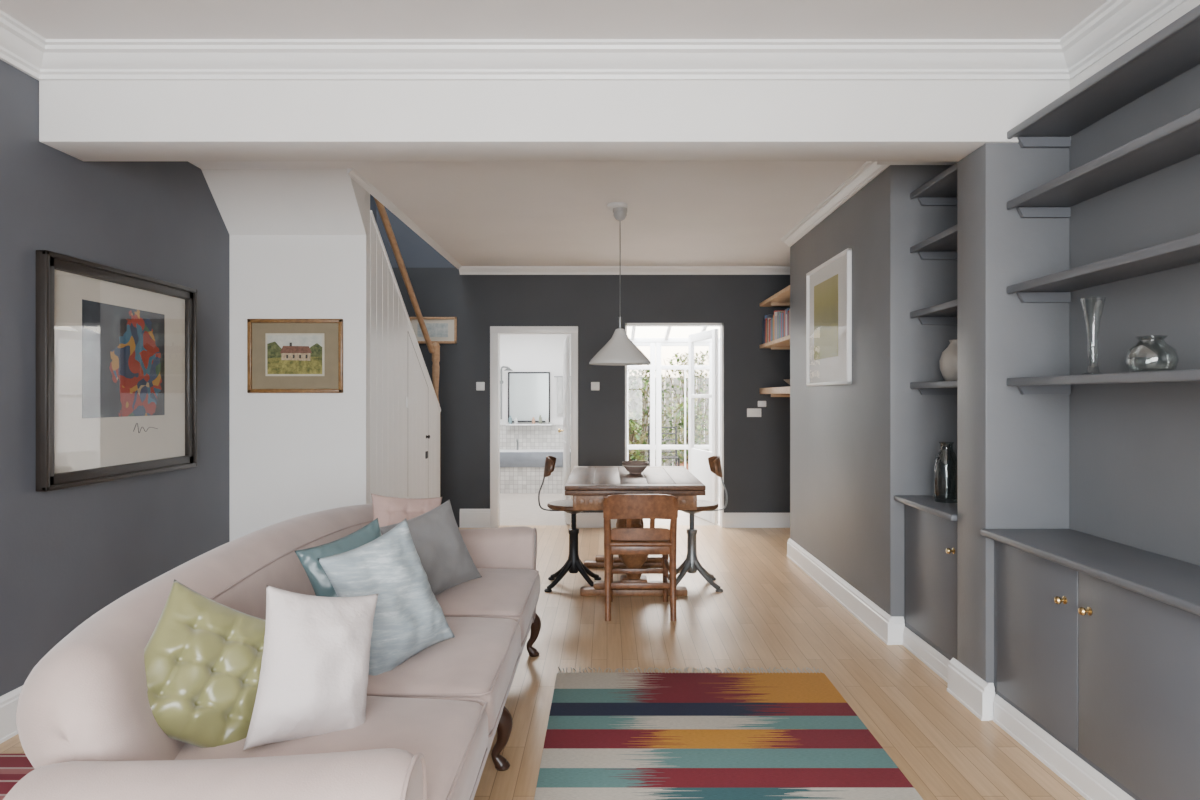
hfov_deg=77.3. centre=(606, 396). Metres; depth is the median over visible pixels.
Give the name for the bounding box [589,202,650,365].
pendant lamp
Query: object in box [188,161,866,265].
ceiling
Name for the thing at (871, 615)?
baseboard
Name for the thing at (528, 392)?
mirror
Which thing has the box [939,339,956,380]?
ceramic vase
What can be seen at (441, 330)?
framed sketch
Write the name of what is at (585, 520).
baseboard
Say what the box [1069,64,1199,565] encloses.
wall
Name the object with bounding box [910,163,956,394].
shelves
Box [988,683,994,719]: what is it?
baseboard
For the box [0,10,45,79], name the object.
trim
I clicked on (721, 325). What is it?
trim
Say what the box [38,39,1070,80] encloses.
trim
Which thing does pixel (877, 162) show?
trim
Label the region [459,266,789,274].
trim
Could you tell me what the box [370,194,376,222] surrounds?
wall
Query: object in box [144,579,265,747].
tufted cushion
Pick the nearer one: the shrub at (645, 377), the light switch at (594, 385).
the light switch at (594, 385)
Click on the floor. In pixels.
(768, 612)
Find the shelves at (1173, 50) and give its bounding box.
[1007,4,1199,393]
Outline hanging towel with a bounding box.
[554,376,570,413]
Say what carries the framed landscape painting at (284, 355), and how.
attached to the wall
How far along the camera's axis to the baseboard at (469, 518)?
7.63 m
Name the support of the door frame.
attached to the wall at (756, 449)
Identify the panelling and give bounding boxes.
[370,210,440,503]
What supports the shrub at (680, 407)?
on the ground
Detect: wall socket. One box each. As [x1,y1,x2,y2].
[747,408,760,416]
[758,401,765,406]
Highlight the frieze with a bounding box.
[1070,0,1199,89]
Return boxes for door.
[558,336,569,523]
[627,342,719,494]
[688,329,718,523]
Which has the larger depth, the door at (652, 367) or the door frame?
the door at (652, 367)
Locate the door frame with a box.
[490,326,577,527]
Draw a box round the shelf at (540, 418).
[506,415,552,424]
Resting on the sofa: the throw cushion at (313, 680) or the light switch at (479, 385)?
the throw cushion at (313, 680)
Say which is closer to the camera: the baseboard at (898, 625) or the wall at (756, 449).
the baseboard at (898, 625)
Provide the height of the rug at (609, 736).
0.008 m
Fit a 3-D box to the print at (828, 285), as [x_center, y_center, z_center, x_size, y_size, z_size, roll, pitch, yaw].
[1.514,-0.505,5.165,0.030,0.850,0.970,0,0,0]
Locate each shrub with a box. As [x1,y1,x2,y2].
[628,362,674,465]
[628,411,647,460]
[655,350,708,465]
[667,397,708,469]
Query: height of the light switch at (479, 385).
0.086 m
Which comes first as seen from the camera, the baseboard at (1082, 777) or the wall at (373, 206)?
the baseboard at (1082, 777)
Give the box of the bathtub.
[500,438,570,492]
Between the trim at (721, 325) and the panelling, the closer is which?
the panelling
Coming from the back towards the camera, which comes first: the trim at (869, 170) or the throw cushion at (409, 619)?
the trim at (869, 170)
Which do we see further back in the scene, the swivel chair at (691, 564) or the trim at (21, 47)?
the swivel chair at (691, 564)
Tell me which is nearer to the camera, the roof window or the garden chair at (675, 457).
the roof window
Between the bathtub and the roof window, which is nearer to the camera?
the roof window
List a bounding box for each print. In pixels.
[36,250,196,491]
[806,248,851,385]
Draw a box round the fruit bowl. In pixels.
[622,461,648,473]
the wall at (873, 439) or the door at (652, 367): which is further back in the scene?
the door at (652, 367)
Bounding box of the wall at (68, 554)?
[0,59,229,695]
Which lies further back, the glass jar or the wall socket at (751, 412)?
the wall socket at (751, 412)
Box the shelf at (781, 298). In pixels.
[760,285,789,396]
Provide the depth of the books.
6.97 m
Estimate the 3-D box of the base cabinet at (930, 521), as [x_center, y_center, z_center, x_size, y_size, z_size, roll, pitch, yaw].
[1.732,0.930,3.708,0.375,0.800,0.681,0,0,0]
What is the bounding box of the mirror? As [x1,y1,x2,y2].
[508,372,549,421]
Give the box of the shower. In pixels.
[500,366,512,418]
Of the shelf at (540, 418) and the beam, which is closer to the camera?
the beam
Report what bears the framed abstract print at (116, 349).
attached to the wall at (68, 554)
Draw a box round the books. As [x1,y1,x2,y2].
[763,308,789,343]
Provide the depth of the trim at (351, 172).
5.28 m
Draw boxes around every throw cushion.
[243,585,378,749]
[295,518,381,596]
[318,518,454,675]
[380,499,481,595]
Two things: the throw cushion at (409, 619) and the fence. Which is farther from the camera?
the fence
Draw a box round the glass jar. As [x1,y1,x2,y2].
[1126,337,1178,371]
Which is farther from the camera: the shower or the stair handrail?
the shower
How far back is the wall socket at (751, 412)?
7.64 m
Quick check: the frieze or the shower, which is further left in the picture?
the shower
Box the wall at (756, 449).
[377,206,789,526]
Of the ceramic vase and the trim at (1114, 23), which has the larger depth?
the ceramic vase
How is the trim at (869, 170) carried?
attached to the wall at (873, 439)
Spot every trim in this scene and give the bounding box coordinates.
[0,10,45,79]
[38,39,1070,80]
[347,168,460,268]
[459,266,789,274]
[625,323,723,526]
[781,161,889,246]
[876,161,957,164]
[1060,0,1186,78]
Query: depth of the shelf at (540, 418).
11.00 m
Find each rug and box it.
[0,754,34,799]
[534,667,922,799]
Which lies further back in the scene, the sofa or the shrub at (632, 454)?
the shrub at (632, 454)
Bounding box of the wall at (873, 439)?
[790,165,956,616]
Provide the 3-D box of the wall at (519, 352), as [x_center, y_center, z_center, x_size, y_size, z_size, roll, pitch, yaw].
[-1.080,0.130,11.144,1.840,2.400,0.112,0,0,0]
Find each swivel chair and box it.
[538,456,601,591]
[662,456,727,591]
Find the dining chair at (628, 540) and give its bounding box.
[603,494,677,620]
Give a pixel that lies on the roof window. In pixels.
(666, 338)
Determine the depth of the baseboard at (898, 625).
4.03 m
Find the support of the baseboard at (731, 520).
attached to the wall at (756, 449)
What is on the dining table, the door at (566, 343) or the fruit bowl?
the fruit bowl
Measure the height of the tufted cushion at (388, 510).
0.330 m
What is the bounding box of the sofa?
[3,504,540,799]
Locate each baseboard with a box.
[0,686,22,743]
[459,509,489,527]
[578,513,616,527]
[724,513,789,527]
[787,538,891,644]
[892,616,904,644]
[903,626,1134,799]
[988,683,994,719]
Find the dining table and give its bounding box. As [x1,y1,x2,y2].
[565,466,705,595]
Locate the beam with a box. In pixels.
[39,81,1070,160]
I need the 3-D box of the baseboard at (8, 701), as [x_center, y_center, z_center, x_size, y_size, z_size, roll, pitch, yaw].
[-2.338,1.245,1.435,0.024,0.170,6.470,0,0,0]
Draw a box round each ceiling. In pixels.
[0,0,1107,38]
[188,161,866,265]
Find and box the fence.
[628,377,708,465]
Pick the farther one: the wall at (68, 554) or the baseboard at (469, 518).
the baseboard at (469, 518)
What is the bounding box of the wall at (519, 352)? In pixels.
[500,334,570,448]
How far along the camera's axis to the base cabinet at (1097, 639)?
2.43 m
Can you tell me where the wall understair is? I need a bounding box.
[201,169,369,540]
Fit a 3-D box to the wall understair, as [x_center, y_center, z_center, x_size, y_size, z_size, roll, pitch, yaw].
[-1.925,0.000,4.540,0.850,2.660,0.420,0,0,0]
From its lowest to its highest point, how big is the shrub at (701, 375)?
2.166 m
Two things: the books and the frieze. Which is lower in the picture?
the books
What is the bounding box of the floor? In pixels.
[0,493,1085,799]
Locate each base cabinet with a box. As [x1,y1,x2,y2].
[894,495,956,659]
[981,529,1199,799]
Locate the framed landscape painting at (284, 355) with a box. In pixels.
[247,319,342,392]
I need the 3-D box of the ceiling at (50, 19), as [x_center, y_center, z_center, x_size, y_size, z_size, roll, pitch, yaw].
[-0.215,-1.470,0.625,4.470,0.100,5.050,0,0,0]
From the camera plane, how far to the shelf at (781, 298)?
7.13 m
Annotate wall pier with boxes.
[957,143,1068,683]
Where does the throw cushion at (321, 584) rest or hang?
on the sofa
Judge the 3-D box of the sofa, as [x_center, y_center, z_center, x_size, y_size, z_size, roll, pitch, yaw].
[-0.841,0.903,2.640,1.038,0.855,2.665,0,0,0]
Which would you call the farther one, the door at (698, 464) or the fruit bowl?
the door at (698, 464)
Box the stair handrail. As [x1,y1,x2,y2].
[374,198,440,412]
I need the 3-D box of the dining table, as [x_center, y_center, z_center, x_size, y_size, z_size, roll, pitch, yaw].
[0.180,0.949,5.465,0.900,0.763,1.370,0,0,0]
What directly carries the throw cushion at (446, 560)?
on the sofa
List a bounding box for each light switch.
[476,382,484,389]
[591,382,598,389]
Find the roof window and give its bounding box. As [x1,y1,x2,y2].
[629,327,719,341]
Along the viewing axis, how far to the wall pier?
3.11 m
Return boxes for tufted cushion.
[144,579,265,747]
[371,494,441,526]
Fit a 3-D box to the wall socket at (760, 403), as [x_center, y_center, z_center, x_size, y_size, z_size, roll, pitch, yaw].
[1.580,0.070,7.643,0.086,0.060,0.014,0,0,0]
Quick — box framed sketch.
[409,317,456,343]
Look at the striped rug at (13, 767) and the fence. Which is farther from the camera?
the fence
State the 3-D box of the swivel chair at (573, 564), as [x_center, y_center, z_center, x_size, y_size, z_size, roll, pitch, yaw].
[-0.263,0.874,5.300,0.449,0.912,0.393,0,0,0]
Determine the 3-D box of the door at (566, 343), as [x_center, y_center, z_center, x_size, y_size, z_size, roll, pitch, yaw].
[-0.472,0.345,8.143,0.100,1.950,0.720,0,0,-6]
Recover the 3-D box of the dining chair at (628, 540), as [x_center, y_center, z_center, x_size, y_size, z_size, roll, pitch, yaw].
[0.200,0.953,4.654,0.444,0.760,0.492,0,0,0]
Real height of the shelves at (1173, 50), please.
1.087 m
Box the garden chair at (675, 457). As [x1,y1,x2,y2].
[648,426,679,465]
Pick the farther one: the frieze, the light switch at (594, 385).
the light switch at (594, 385)

